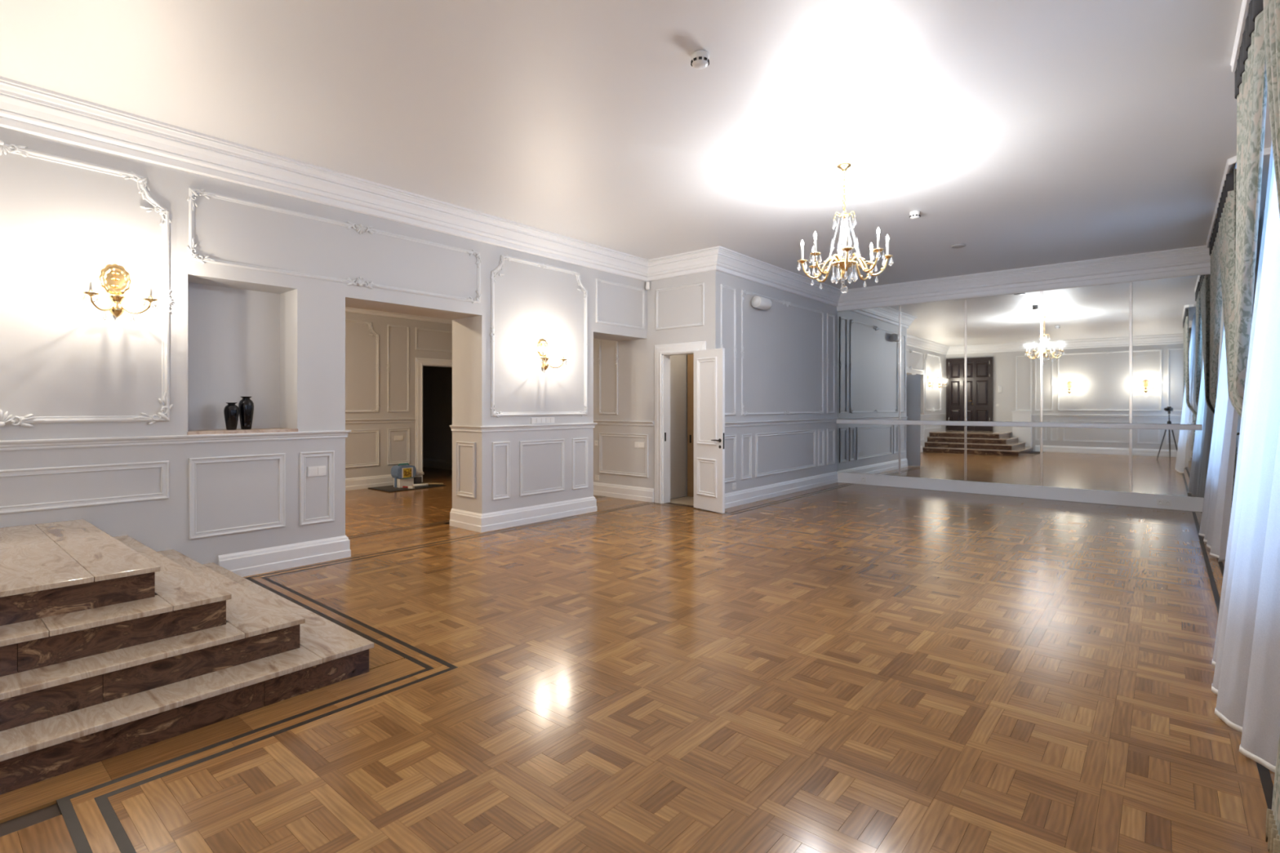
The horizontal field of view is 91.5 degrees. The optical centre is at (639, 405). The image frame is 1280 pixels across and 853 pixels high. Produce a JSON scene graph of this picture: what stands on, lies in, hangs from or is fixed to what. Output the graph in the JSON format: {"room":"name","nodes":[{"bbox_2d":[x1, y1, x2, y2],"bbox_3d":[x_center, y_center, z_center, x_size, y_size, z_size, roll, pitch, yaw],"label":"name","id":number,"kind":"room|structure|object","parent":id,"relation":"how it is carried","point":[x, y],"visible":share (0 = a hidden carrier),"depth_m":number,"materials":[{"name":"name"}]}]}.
{"room":"historic interior","nodes":[
{"label":"historic interior","id":0,"kind":"room"},
{"bbox_2d":[0,126,646,564],"bbox_3d":[-2.643,-0.350,5.952,0.608,3.400,7.900,0,0,40],"label":"wall","id":1,"kind":"structure","parent":0,"point":[253,287],"depth_m":5.01,"materials":[{"name":"paint"}]},
{"bbox_2d":[81,263,159,322],"bbox_3d":[-3.567,-0.787,4.272,0.238,0.413,0.408,0,0,40],"label":"wall sconce","id":2,"kind":"object","parent":1,"relation":"attached to","point":[113,278],"visible":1,"depth_m":4.32,"materials":[{"name":"gold metal"}]},
{"bbox_2d":[0,430,351,450],"bbox_3d":[-3.936,0.250,4.426,0.596,0.064,3.499,0,0,40],"label":"trim","id":3,"kind":"structure","parent":1,"relation":"attached to","point":[34,444],"depth_m":4.52,"materials":[{"name":"paint"}]},
{"bbox_2d":[186,427,297,435],"bbox_3d":[-3.278,0.208,5.082,0.387,0.030,0.778,0,0,40],"label":"niche shelf","id":4,"kind":"object","parent":1,"relation":"attached to","point":[197,432],"visible":0.74,"depth_m":4.97,"materials":[{"name":"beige stone"}]},
{"bbox_2d":[223,402,239,430],"bbox_3d":[-3.261,0.083,4.976,0.104,0.218,0.104,0,0,40],"label":"vase","id":5,"kind":"object","parent":4,"relation":"on","point":[231,411],"visible":1,"depth_m":4.94,"materials":[{"name":"black ceramic"}]},
{"bbox_2d":[238,396,253,429],"bbox_3d":[-3.222,0.058,5.100,0.110,0.268,0.110,0,0,40],"label":"vase","id":6,"kind":"object","parent":4,"relation":"on","point":[246,406],"visible":1,"depth_m":5.07,"materials":[{"name":"black ceramic"}]},
{"bbox_2d":[217,535,351,577],"bbox_3d":[-3.137,1.254,5.376,0.594,0.192,1.012,0,0,40],"label":"baseboard","id":7,"kind":"structure","parent":1,"relation":"attached to","point":[255,562],"depth_m":5.17,"materials":[{"name":"paint"}]},
{"bbox_2d":[307,465,325,476],"bbox_3d":[-2.785,0.564,5.375,0.014,0.085,0.150,0,0,40],"label":"light switch","id":8,"kind":"object","parent":1,"relation":"attached to","point":[314,471],"visible":1,"depth_m":5.37,"materials":[{"name":"white plastic"}]},
{"bbox_2d":[449,496,596,533],"bbox_3d":[-1.347,1.254,7.502,0.594,0.192,1.770,0,0,40],"label":"baseboard","id":9,"kind":"object","parent":1,"relation":"attached to","point":[471,521],"visible":0.83,"depth_m":7.04,"materials":[{"name":"paint"}]},
{"bbox_2d":[448,422,597,431],"bbox_3d":[-1.346,0.250,7.501,0.596,0.064,1.774,0,0,40],"label":"trim","id":10,"kind":"structure","parent":1,"relation":"attached to","point":[582,425],"depth_m":7.05,"materials":[{"name":"paint"}]},
{"bbox_2d":[530,417,554,423],"bbox_3d":[-1.147,0.171,7.319,0.014,0.073,0.351,0,0,40],"label":"light switch","id":11,"kind":"object","parent":1,"relation":"attached to","point":[533,420],"visible":1,"depth_m":7.31,"materials":[{"name":"white plastic"}]},
{"bbox_2d":[536,337,567,373],"bbox_3d":[-1.056,-0.589,7.254,0.238,0.413,0.408,0,0,40],"label":"wall sconce","id":12,"kind":"object","parent":1,"relation":"attached to","point":[542,347],"visible":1,"depth_m":7.30,"materials":[{"name":"gold metal"}]},
{"bbox_2d":[345,311,452,478],"bbox_3d":[-5.198,-0.350,9.477,0.239,3.400,5.800,0,0,40],"label":"wall","id":13,"kind":"structure","parent":0,"point":[381,352],"depth_m":10.41,"materials":[{"name":"paint"}]},
{"bbox_2d":[345,474,415,490],"bbox_3d":[-5.455,1.254,9.023,0.038,0.192,4.775,0,0,40],"label":"baseboard","id":14,"kind":"structure","parent":13,"relation":"attached to","point":[362,482],"depth_m":10.20,"materials":[{"name":"paint"}]},
{"bbox_2d":[345,418,415,423],"bbox_3d":[-5.454,0.250,9.023,0.040,0.064,4.775,0,0,40],"label":"trim","id":15,"kind":"structure","parent":13,"relation":"attached to","point":[367,420],"depth_m":10.35,"materials":[{"name":"paint"}]},
{"bbox_2d":[345,306,452,324],"bbox_3d":[-3.669,-1.619,8.189,3.844,0.242,5.808,0,0,40],"label":"trim","id":16,"kind":"structure","parent":13,"relation":"attached to","point":[348,309],"depth_m":10.57,"materials":[{"name":"paint"}]},
{"bbox_2d":[394,435,403,440],"bbox_3d":[-4.113,0.550,10.629,0.014,0.085,0.160,0,0,40],"label":"light switch","id":17,"kind":"object","parent":13,"relation":"attached to","point":[396,437],"visible":1,"depth_m":10.62,"materials":[{"name":"white plastic"}]},
{"bbox_2d":[415,357,452,482],"bbox_3d":[-3.648,0.253,11.319,0.236,2.194,1.033,0,0,40],"label":"door frame","id":18,"kind":"structure","parent":13,"relation":"in","point":[420,362],"depth_m":10.91,"materials":[{"name":"paint"}]},
{"bbox_2d":[422,365,452,460],"bbox_3d":[-5.446,-0.300,12.007,3.700,3.300,3.950,0,0,40],"label":"wall","id":19,"kind":"structure","parent":0,"point":[437,380],"depth_m":13.49,"materials":[{"name":"paint"}]},
{"bbox_2d":[422,457,452,470],"bbox_3d":[-4.280,1.254,13.391,3.400,0.192,0.038,0,0,40],"label":"baseboard","id":20,"kind":"structure","parent":19,"relation":"attached to","point":[429,463],"depth_m":13.44,"materials":[{"name":"paint"}]},
{"bbox_2d":[0,0,1271,288],"bbox_3d":[1.195,-2.060,5.269,7.360,0.100,12.200,0,0,40],"label":"ceiling","id":21,"kind":"structure","parent":0,"point":[1020,133],"depth_m":4.18,"materials":[{"name":"white paint"}]},
{"bbox_2d":[690,49,709,69],"bbox_3d":[0.344,-1.975,3.567,0.106,0.070,0.106,0,0,40],"label":"smoke detector","id":22,"kind":"object","parent":21,"relation":"attached to","point":[700,58],"visible":1,"depth_m":3.53,"materials":[{"name":"white plastic"}]},
{"bbox_2d":[823,156,865,173],"bbox_3d":[1.702,-2.005,5.195,0.330,0.010,0.330,0,0,40],"label":"rosette","id":23,"kind":"object","parent":21,"relation":"attached to","point":[856,162],"visible":0.93,"depth_m":5.16,"materials":[{"name":"white"}]},
{"bbox_2d":[797,162,893,293],"bbox_3d":[1.702,-1.472,5.195,0.733,1.064,0.733,0,0,40],"label":"chandelier","id":24,"kind":"object","parent":21,"relation":"hanging from","point":[845,260],"visible":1,"depth_m":5.16,"materials":[{"name":"gold metal"}]},
{"bbox_2d":[909,210,919,219],"bbox_3d":[2.850,-1.975,6.464,0.106,0.070,0.106,0,0,40],"label":"smoke detector","id":25,"kind":"object","parent":21,"relation":"attached to","point":[914,215],"visible":1,"depth_m":6.43,"materials":[{"name":"white plastic"}]},
{"bbox_2d":[950,244,965,248],"bbox_3d":[3.990,-2.002,7.818,0.170,0.016,0.170,0,0,40],"label":"ceiling plate","id":26,"kind":"object","parent":21,"relation":"attached to","point":[956,246],"visible":1,"depth_m":7.78,"materials":[{"name":"grey plastic"}]},
{"bbox_2d":[1205,146,1271,247],"bbox_3d":[6.051,-1.984,6.279,0.390,0.049,3.684,0,0,40],"label":"rail","id":27,"kind":"object","parent":21,"relation":"attached to","point":[1233,160],"visible":0.28,"depth_m":5.55,"materials":[{"name":"paint"}]},
{"bbox_2d":[1198,324,1238,561],"bbox_3d":[5.873,-0.295,6.309,0.331,3.250,2.771,0,0,40],"label":"sheer curtain","id":28,"kind":"object","parent":27,"relation":"hanging from","point":[1216,508],"visible":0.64,"depth_m":5.73,"materials":[{"name":"white fabric"}]},
{"bbox_2d":[1208,217,1239,515],"bbox_3d":[6.438,-0.308,6.946,1.915,3.280,0.268,0,0,-43],"label":"drape","id":29,"kind":"object","parent":27,"relation":"hanging from","point":[1215,308],"visible":0.56,"depth_m":7.02,"materials":[{"name":"grey fabric"}]},
{"bbox_2d":[1217,168,1242,417],"bbox_3d":[5.311,-0.308,5.484,0.271,3.280,1.556,0,0,40],"label":"drape","id":30,"kind":"object","parent":27,"relation":"hanging from","point":[1226,211],"visible":0.46,"depth_m":5.20,"materials":[{"name":"grey fabric"}]},
{"bbox_2d":[1230,0,1250,72],"bbox_3d":[2.909,-1.984,2.623,0.485,0.049,2.564,0,0,40],"label":"rail","id":31,"kind":"object","parent":21,"relation":"attached to","point":[1245,3],"visible":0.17,"depth_m":3.31,"materials":[{"name":"paint"}]},
{"bbox_2d":[1211,142,1279,773],"bbox_3d":[2.738,-0.295,2.723,0.353,3.250,1.850,0,0,40],"label":"sheer curtain","id":32,"kind":"object","parent":31,"relation":"hanging from","point":[1246,660],"visible":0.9,"depth_m":2.55,"materials":[{"name":"white fabric"}]},
{"bbox_2d":[1233,0,1267,408],"bbox_3d":[3.336,-0.308,3.228,0.325,3.280,1.387,0,0,40],"label":"drape","id":33,"kind":"object","parent":31,"relation":"hanging from","point":[1251,77],"visible":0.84,"depth_m":3.24,"materials":[{"name":"grey fabric"}]},
{"bbox_2d":[1262,0,1279,852],"bbox_3d":[2.299,-0.308,2.212,0.174,3.280,1.341,0,0,41],"label":"drape","id":34,"kind":"object","parent":31,"relation":"hanging from","point":[1271,7],"visible":1,"depth_m":2.34,"materials":[{"name":"grey fabric"}]},
{"bbox_2d":[0,466,1275,852],"bbox_3d":[-1.463,1.380,7.577,15.200,0.061,12.506,0,0,40],"label":"floor","id":35,"kind":"structure","parent":0,"point":[837,667],"depth_m":2.84,"materials":[{"name":"brown wood"}]},
{"bbox_2d":[0,519,373,795],"bbox_3d":[-3.170,1.058,2.967,2.527,0.584,2.652,0,0,40],"label":"entrance steps","id":36,"kind":"structure","parent":35,"relation":"on","point":[110,646],"depth_m":2.74,"materials":[{"name":"beige stone"}]},
{"bbox_2d":[368,482,445,492],"bbox_3d":[-3.851,1.342,10.330,0.700,0.014,1.000,0,0,40],"label":"floor mat","id":37,"kind":"object","parent":35,"relation":"on","point":[386,488],"visible":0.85,"depth_m":10.14,"materials":[{"name":"black plastic"}]},
{"bbox_2d":[393,477,413,488],"bbox_3d":[-3.905,1.263,10.297,0.200,0.145,0.250,0,0,40],"label":"carton","id":38,"kind":"object","parent":37,"relation":"on","point":[406,482],"visible":0.73,"depth_m":10.21,"materials":[{"name":"cardboard"}]},
{"bbox_2d":[391,462,416,487],"bbox_3d":[-3.902,1.143,10.294,0.248,0.382,0.328,0,0,40],"label":"package","id":39,"kind":"object","parent":38,"relation":"on","point":[402,471],"visible":0.88,"depth_m":10.20,"materials":[{"name":"plastic"}]},
{"bbox_2d":[403,467,411,477],"bbox_3d":[-3.809,1.099,10.213,0.001,0.150,0.145,0,0,40],"label":"picture","id":40,"kind":"object","parent":39,"relation":"on","point":[406,471],"depth_m":10.21},
{"bbox_2d":[402,485,414,488],"bbox_3d":[-3.751,1.315,10.092,0.220,0.040,0.044,0,0,23],"label":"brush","id":41,"kind":"object","parent":37,"relation":"on","point":[408,486],"visible":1,"depth_m":10.06,"materials":[{"name":"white plastic"}]},
{"bbox_2d":[413,476,422,484],"bbox_3d":[-3.768,1.269,10.522,0.160,0.135,0.160,0,0,40],"label":"tin","id":42,"kind":"object","parent":37,"relation":"on","point":[417,480],"visible":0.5,"depth_m":10.46,"materials":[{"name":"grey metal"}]},
{"bbox_2d":[415,471,424,475],"bbox_3d":[-3.742,1.147,10.547,0.157,0.086,0.185,0,0,40],"label":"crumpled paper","id":43,"kind":"object","parent":42,"relation":"on","point":[418,473],"visible":0.84,"depth_m":10.51,"materials":[{"name":"white paper"}]},
{"bbox_2d":[412,483,428,486],"bbox_3d":[-3.638,1.313,10.334,0.250,0.044,0.043,0,0,-29],"label":"paper roll","id":44,"kind":"object","parent":37,"relation":"on","point":[422,484],"visible":0.87,"depth_m":10.32,"materials":[{"name":"white paper"}]},
{"bbox_2d":[428,483,443,484],"bbox_3d":[-3.499,1.319,10.530,0.360,0.033,0.030,0,0,6],"label":"wooden stick","id":45,"kind":"object","parent":37,"relation":"on","point":[428,483],"visible":0.75,"depth_m":10.51,"materials":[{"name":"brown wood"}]},
{"bbox_2d":[687,354,693,497],"bbox_3d":[1.201,0.124,9.249,0.820,2.448,0.604,0,0,40],"label":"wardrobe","id":46,"kind":"object","parent":35,"relation":"on","point":[690,357],"visible":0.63,"depth_m":9.24,"materials":[{"name":"brown wood"}]},
{"bbox_2d":[593,270,721,502],"bbox_3d":[-1.183,-0.350,9.966,5.750,3.400,0.179,0,0,40],"label":"wall","id":47,"kind":"structure","parent":0,"point":[685,308],"depth_m":8.87,"materials":[{"name":"paint"}]},
{"bbox_2d":[594,440,598,445],"bbox_3d":[-0.660,0.565,9.438,0.080,0.080,0.012,0,0,40],"label":"wall socket","id":48,"kind":"object","parent":47,"relation":"attached to","point":[596,442],"visible":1,"depth_m":9.43,"materials":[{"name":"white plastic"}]},
{"bbox_2d":[595,475,599,480],"bbox_3d":[-0.652,1.088,9.431,0.080,0.080,0.012,0,0,40],"label":"wall socket","id":49,"kind":"object","parent":47,"relation":"attached to","point":[597,477],"visible":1,"depth_m":9.42,"materials":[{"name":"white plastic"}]},
{"bbox_2d":[593,481,653,502],"bbox_3d":[-1.545,1.254,10.172,4.530,0.192,0.038,0,0,40],"label":"baseboard","id":50,"kind":"structure","parent":47,"relation":"attached to","point":[621,491],"depth_m":9.05,"materials":[{"name":"paint"}]},
{"bbox_2d":[593,420,653,426],"bbox_3d":[-1.546,0.250,10.172,4.528,0.064,0.040,0,0,40],"label":"trim","id":51,"kind":"structure","parent":47,"relation":"attached to","point":[599,422],"depth_m":9.05,"materials":[{"name":"paint"}]},
{"bbox_2d":[634,442,644,448],"bbox_3d":[-0.006,0.560,8.887,0.190,0.080,0.014,0,0,40],"label":"light switch","id":52,"kind":"object","parent":47,"relation":"attached to","point":[637,445],"visible":1,"depth_m":8.88,"materials":[{"name":"white plastic"}]},
{"bbox_2d":[645,281,649,289],"bbox_3d":[0.106,-1.685,8.745,0.054,0.110,0.064,0,0,-5],"label":"sensor","id":53,"kind":"object","parent":47,"relation":"attached to","point":[647,283],"visible":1,"depth_m":8.71,"materials":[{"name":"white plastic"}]},
{"bbox_2d":[654,341,724,513],"bbox_3d":[0.712,0.250,8.309,0.301,2.200,1.264,0,0,-39],"label":"door","id":54,"kind":"structure","parent":47,"relation":"in","point":[708,364],"depth_m":8.11,"materials":[{"name":"paint"}]},
{"bbox_2d":[670,354,687,499],"bbox_3d":[1.076,-0.300,9.194,1.000,3.300,1.550,0,0,40],"label":"wall","id":55,"kind":"structure","parent":0,"point":[678,363],"depth_m":9.17,"materials":[{"name":"paint"}]},
{"bbox_2d":[720,271,837,493],"bbox_3d":[2.285,-0.350,9.707,0.189,3.400,4.006,0,0,40],"label":"wall","id":56,"kind":"structure","parent":0,"point":[781,360],"depth_m":9.36,"materials":[{"name":"paint"}]},
{"bbox_2d":[0,75,1210,306],"bbox_3d":[1.247,-1.883,5.225,6.384,0.255,11.808,0,0,40],"label":"trim","id":57,"kind":"structure","parent":56,"relation":"attached to","point":[25,108],"depth_m":6.05,"materials":[{"name":"paint"}]},
{"bbox_2d":[732,482,736,489],"bbox_3d":[1.272,1.085,8.408,0.012,0.090,0.090,0,0,40],"label":"wall socket","id":58,"kind":"object","parent":56,"relation":"attached to","point":[734,485],"visible":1,"depth_m":8.40,"materials":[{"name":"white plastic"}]},
{"bbox_2d":[751,295,772,310],"bbox_3d":[1.706,-1.450,8.790,0.182,0.166,0.336,0,0,40],"label":"loudspeaker","id":59,"kind":"object","parent":56,"relation":"attached to","point":[759,302],"visible":1,"depth_m":8.68,"materials":[{"name":"white plastic"}]},
{"bbox_2d":[751,296,759,306],"bbox_3d":[1.606,-1.450,8.659,0.132,0.132,0.006,0,0,40],"label":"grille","id":60,"kind":"object","parent":59,"relation":"attached to","point":[755,301],"depth_m":8.65,"materials":[{"name":"white plastic"}]},
{"bbox_2d":[724,471,838,508],"bbox_3d":[2.238,1.254,9.542,0.038,0.192,3.860,0,0,40],"label":"baseboard","id":61,"kind":"structure","parent":56,"relation":"attached to","point":[737,498],"depth_m":9.29,"materials":[{"name":"paint"}]},
{"bbox_2d":[724,417,838,426],"bbox_3d":[2.242,0.250,9.545,0.040,0.064,3.890,0,0,40],"label":"trim","id":62,"kind":"structure","parent":56,"relation":"attached to","point":[832,420],"depth_m":9.29,"materials":[{"name":"paint"}]},
{"bbox_2d":[1251,210,1264,322],"bbox_3d":[3.914,-0.350,3.110,0.420,3.400,12.000,0,0,40],"label":"wall","id":63,"kind":"structure","parent":0,"point":[1261,220],"depth_m":6.81,"materials":[{"name":"paint"}]},
{"bbox_3d":[5.724,-0.350,9.319,5.650,3.400,0.170,0,0,40],"label":"wall","id":64,"kind":"structure","parent":0,"visible":0},
{"bbox_2d":[861,476,866,481],"bbox_3d":[3.841,1.260,10.707,0.085,0.080,0.012,0,0,40],"label":"wall socket","id":65,"kind":"object","parent":64,"relation":"attached to","point":[863,478],"visible":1,"depth_m":10.70,"materials":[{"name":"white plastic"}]},
{"bbox_2d":[836,471,1204,511],"bbox_3d":[5.488,1.260,9.364,5.230,0.180,0.065,0,0,40],"label":"baseboard","id":66,"kind":"structure","parent":64,"relation":"attached to","point":[1107,497],"depth_m":9.11,"materials":[{"name":"paint"}]},
{"bbox_2d":[836,266,1210,310],"bbox_3d":[5.496,-1.727,9.373,5.229,0.070,0.042,0,0,40],"label":"trim","id":67,"kind":"structure","parent":64,"relation":"attached to","point":[1202,270],"depth_m":9.08,"materials":[{"name":"paint"}]},
{"bbox_2d":[836,272,1241,497],"bbox_3d":[5.489,-0.261,9.369,5.207,2.859,0.036,0,0,40],"label":"wall mirror","id":68,"kind":"object","parent":64,"relation":"attached to","point":[1133,351],"visible":0.88,"depth_m":9.06,"materials":[{"name":"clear mirror"}]},
{"bbox_2d":[835,419,1202,430],"bbox_3d":[5.309,0.274,9.462,4.790,0.072,0.058,0,0,40],"label":"ballet barre","id":69,"kind":"object","parent":68,"relation":"attached to","point":[1046,424],"visible":1,"depth_m":9.07,"materials":[{"name":"paint"}]},
{"bbox_2d":[1156,498,1171,506],"bbox_3d":[6.862,1.265,8.162,0.150,0.080,0.012,0,0,40],"label":"wall socket","id":70,"kind":"object","parent":64,"relation":"attached to","point":[1159,501],"visible":1,"depth_m":8.16,"materials":[{"name":"white plastic"}]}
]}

